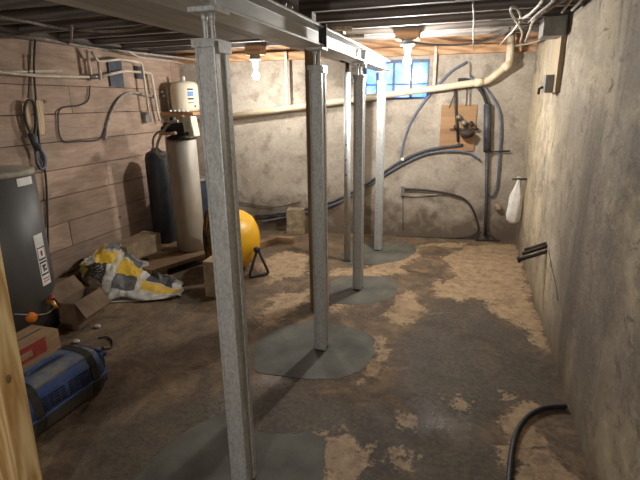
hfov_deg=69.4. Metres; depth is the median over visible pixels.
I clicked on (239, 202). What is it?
cable
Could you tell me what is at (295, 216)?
stone block
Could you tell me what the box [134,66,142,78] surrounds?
vent panel
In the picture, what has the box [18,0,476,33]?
joist
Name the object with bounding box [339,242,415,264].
concrete footing
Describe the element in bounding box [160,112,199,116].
shelf
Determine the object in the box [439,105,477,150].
board
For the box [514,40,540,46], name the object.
cable
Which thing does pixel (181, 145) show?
tank
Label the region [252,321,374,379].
concrete footing
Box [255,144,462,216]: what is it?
hose
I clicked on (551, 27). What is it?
metal box
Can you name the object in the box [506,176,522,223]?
plastic bag
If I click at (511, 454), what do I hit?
garden hose
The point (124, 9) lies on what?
girder ply
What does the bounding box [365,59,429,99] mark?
window
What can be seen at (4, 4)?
joist
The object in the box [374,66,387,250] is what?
support post
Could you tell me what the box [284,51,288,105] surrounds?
hanger
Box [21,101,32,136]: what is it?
stick
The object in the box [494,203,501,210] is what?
lump
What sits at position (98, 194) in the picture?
wall
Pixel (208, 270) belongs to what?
box
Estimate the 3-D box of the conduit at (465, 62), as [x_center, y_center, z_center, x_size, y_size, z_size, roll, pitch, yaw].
[1.192,-1.363,4.900,0.648,0.986,0.026,3,17,12]
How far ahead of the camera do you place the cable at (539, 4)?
2.60 m
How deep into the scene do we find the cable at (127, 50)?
4.68 m
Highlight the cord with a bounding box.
[23,99,46,170]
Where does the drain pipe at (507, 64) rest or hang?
attached to the wall at (271, 149)
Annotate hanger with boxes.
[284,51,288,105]
[432,46,436,84]
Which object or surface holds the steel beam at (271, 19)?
on the support post at (317, 73)
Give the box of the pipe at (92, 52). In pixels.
[91,51,149,113]
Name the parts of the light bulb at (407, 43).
bulb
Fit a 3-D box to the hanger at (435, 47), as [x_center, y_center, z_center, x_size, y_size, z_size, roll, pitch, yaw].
[1.170,-1.743,4.711,0.028,0.445,0.012,4,17,17]
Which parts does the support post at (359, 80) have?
head plate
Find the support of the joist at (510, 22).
attached to the ceiling
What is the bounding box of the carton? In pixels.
[51,275,110,329]
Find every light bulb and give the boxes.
[249,54,260,79]
[400,38,414,65]
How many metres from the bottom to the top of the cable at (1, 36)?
0.022 m
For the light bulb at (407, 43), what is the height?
0.201 m
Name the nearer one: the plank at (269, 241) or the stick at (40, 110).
the stick at (40, 110)
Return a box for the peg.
[512,178,526,179]
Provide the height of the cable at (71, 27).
0.016 m
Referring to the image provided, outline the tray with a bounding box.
[33,376,104,437]
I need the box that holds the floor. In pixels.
[35,230,591,479]
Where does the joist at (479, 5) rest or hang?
attached to the ceiling
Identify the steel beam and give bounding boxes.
[148,0,365,61]
[347,48,390,70]
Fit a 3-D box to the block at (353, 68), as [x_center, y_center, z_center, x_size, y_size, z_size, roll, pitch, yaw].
[0.394,-1.681,4.669,0.140,0.145,0.100,4,17,17]
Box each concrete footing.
[134,413,325,479]
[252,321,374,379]
[329,276,397,303]
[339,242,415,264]
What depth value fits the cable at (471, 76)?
4.83 m
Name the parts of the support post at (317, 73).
head plate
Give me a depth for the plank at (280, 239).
5.13 m
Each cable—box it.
[0,15,151,32]
[0,35,194,59]
[27,55,29,97]
[33,40,48,244]
[57,86,104,142]
[68,25,72,43]
[104,92,158,139]
[127,50,183,64]
[239,202,299,206]
[394,27,510,45]
[470,75,501,196]
[472,1,474,49]
[499,6,522,45]
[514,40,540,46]
[519,0,554,23]
[520,0,543,19]
[524,0,566,42]
[561,0,571,12]
[571,0,582,10]
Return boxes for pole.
[340,60,350,261]
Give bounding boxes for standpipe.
[458,78,509,235]
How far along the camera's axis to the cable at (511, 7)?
3.14 m
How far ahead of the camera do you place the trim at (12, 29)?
3.90 m
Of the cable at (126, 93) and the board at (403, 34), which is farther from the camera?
the cable at (126, 93)
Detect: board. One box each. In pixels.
[245,45,265,55]
[395,30,420,41]
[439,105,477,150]
[537,20,568,93]
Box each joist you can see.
[0,0,62,10]
[0,5,109,24]
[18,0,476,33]
[59,0,587,39]
[93,5,582,44]
[123,16,568,48]
[147,25,539,52]
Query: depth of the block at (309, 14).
2.80 m
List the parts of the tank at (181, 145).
tank lid, tank, dial panel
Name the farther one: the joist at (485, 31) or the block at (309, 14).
the joist at (485, 31)
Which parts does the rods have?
rod, rod, rod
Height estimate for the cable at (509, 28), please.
0.020 m
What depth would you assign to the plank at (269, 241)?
5.05 m
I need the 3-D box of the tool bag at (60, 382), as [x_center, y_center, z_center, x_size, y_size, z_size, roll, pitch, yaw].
[-1.367,0.735,2.346,0.284,0.286,0.571,5,18,20]
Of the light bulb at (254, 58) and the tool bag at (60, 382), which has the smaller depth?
the tool bag at (60, 382)
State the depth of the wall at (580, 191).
2.14 m
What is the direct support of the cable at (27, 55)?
attached to the wall at (98, 194)
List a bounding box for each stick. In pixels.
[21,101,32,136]
[36,100,44,134]
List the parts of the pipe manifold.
cross rod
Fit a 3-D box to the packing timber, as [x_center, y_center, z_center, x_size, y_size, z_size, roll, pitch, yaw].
[-0.203,-1.045,1.929,0.101,0.152,0.485,4,17,17]
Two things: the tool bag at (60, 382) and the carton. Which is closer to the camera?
the tool bag at (60, 382)
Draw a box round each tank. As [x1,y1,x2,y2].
[144,148,175,243]
[152,116,203,251]
[166,76,199,111]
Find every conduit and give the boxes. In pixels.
[395,186,479,238]
[400,61,466,157]
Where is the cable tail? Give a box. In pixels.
[481,232,499,241]
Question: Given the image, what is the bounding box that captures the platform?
[143,241,205,274]
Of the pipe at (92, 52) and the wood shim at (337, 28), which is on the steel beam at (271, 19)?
the wood shim at (337, 28)
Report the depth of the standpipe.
4.83 m
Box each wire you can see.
[98,336,113,349]
[548,251,557,299]
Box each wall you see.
[0,38,183,278]
[179,51,535,239]
[515,0,639,479]
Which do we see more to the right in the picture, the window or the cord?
the window
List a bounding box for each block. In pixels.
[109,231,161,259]
[286,207,305,234]
[299,11,315,20]
[351,66,366,81]
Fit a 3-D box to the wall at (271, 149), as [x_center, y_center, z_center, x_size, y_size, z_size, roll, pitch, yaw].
[0.327,-1.021,5.336,4.340,2.000,0.219,3,17,12]
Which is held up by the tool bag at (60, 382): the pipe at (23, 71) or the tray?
the tray
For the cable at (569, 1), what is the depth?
2.59 m
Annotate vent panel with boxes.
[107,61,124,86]
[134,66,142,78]
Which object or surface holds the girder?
on the wooden post at (308, 54)
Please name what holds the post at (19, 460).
on the floor
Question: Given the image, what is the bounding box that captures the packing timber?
[274,0,298,12]
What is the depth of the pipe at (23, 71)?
3.61 m
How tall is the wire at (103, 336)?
0.010 m
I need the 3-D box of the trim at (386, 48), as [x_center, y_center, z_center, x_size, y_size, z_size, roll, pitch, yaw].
[0.296,-2.099,4.970,4.344,0.284,0.269,3,17,12]
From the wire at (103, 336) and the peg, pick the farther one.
the peg
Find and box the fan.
[203,209,268,277]
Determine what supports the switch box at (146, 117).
attached to the wall at (98, 194)
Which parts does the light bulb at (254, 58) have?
bulb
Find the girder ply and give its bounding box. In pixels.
[46,0,256,40]
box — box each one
[16,325,60,368]
[141,112,151,121]
[203,255,215,296]
[538,15,567,39]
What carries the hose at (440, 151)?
attached to the wall at (271, 149)
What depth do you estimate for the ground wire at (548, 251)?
2.92 m
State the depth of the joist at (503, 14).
3.36 m
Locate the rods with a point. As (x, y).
(544, 245)
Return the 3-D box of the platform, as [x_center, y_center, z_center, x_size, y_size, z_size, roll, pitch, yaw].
[-1.498,0.122,4.750,0.863,0.100,1.050,12,21,37]
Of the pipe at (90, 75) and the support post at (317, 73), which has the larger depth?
the pipe at (90, 75)
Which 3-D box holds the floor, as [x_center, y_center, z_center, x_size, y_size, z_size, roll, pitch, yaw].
[-0.782,0.916,2.228,3.950,0.003,7.900,4,17,17]
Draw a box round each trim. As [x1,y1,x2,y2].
[0,24,176,59]
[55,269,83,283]
[173,32,539,63]
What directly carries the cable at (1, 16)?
hanging from the joist at (56, 12)
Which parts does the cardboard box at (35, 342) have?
red panel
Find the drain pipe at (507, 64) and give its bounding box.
[233,33,515,118]
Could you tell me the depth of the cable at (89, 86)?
3.97 m
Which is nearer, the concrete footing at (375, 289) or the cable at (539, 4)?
the cable at (539, 4)
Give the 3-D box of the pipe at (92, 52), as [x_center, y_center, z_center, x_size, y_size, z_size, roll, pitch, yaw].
[-1.873,-1.470,4.393,0.024,0.544,0.698,4,17,17]
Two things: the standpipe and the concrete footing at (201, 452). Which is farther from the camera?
the standpipe
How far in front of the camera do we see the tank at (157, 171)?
4.73 m
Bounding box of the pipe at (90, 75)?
[0,50,160,120]
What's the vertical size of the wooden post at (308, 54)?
1.845 m
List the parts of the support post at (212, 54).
head plate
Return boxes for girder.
[127,0,381,65]
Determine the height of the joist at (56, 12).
0.200 m
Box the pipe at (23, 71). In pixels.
[4,70,62,72]
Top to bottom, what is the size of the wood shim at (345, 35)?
0.016 m
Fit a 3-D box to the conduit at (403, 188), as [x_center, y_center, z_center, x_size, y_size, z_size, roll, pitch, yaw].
[1.248,-0.297,5.213,1.077,0.602,0.044,3,17,12]
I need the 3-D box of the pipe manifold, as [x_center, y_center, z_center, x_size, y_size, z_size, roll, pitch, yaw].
[1.488,-1.407,4.747,0.320,0.797,0.156,4,17,17]
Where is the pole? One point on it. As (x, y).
(347, 75)
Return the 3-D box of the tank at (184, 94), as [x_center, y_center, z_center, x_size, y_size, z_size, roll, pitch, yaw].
[-1.513,-1.605,5.091,0.357,0.376,0.334,4,17,17]
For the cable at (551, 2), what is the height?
0.016 m
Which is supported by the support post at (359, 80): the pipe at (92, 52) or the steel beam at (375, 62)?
the steel beam at (375, 62)
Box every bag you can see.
[23,345,107,437]
[79,242,183,302]
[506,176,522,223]
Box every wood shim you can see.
[327,26,351,30]
[341,34,363,37]
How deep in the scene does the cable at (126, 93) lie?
4.39 m
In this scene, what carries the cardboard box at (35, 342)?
on the floor
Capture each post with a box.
[0,247,41,479]
[187,0,256,479]
[304,49,320,308]
[306,46,328,351]
[352,56,366,290]
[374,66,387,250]
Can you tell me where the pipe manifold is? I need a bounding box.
[449,87,478,141]
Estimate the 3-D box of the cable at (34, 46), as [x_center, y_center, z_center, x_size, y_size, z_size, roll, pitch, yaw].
[-2.220,-0.625,3.693,0.016,1.834,0.288,4,17,17]
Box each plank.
[260,237,276,248]
[269,235,294,243]
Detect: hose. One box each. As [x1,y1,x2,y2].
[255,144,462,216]
[262,150,480,222]
[506,404,566,479]
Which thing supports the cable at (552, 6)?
attached to the joist at (503, 14)
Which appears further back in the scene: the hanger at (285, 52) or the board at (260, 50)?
the hanger at (285, 52)
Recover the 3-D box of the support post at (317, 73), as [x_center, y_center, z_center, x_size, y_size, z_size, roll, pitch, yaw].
[-0.002,-0.183,2.686,0.091,1.816,0.104,4,17,17]
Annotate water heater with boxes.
[0,165,59,332]
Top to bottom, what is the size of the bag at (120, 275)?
0.315 m
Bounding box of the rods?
[516,242,547,262]
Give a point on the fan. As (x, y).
(250, 233)
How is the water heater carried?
on the floor
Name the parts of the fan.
pivot knob, stand leg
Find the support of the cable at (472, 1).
attached to the joist at (503, 14)
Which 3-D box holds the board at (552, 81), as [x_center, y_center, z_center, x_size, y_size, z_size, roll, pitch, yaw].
[1.652,-1.294,3.323,0.122,0.468,0.400,4,17,17]
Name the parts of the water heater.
thermostat cord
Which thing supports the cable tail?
on the floor
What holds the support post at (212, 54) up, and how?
on the concrete footing at (201, 452)
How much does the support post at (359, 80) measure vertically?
1.816 m
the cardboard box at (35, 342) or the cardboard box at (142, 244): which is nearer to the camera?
the cardboard box at (35, 342)

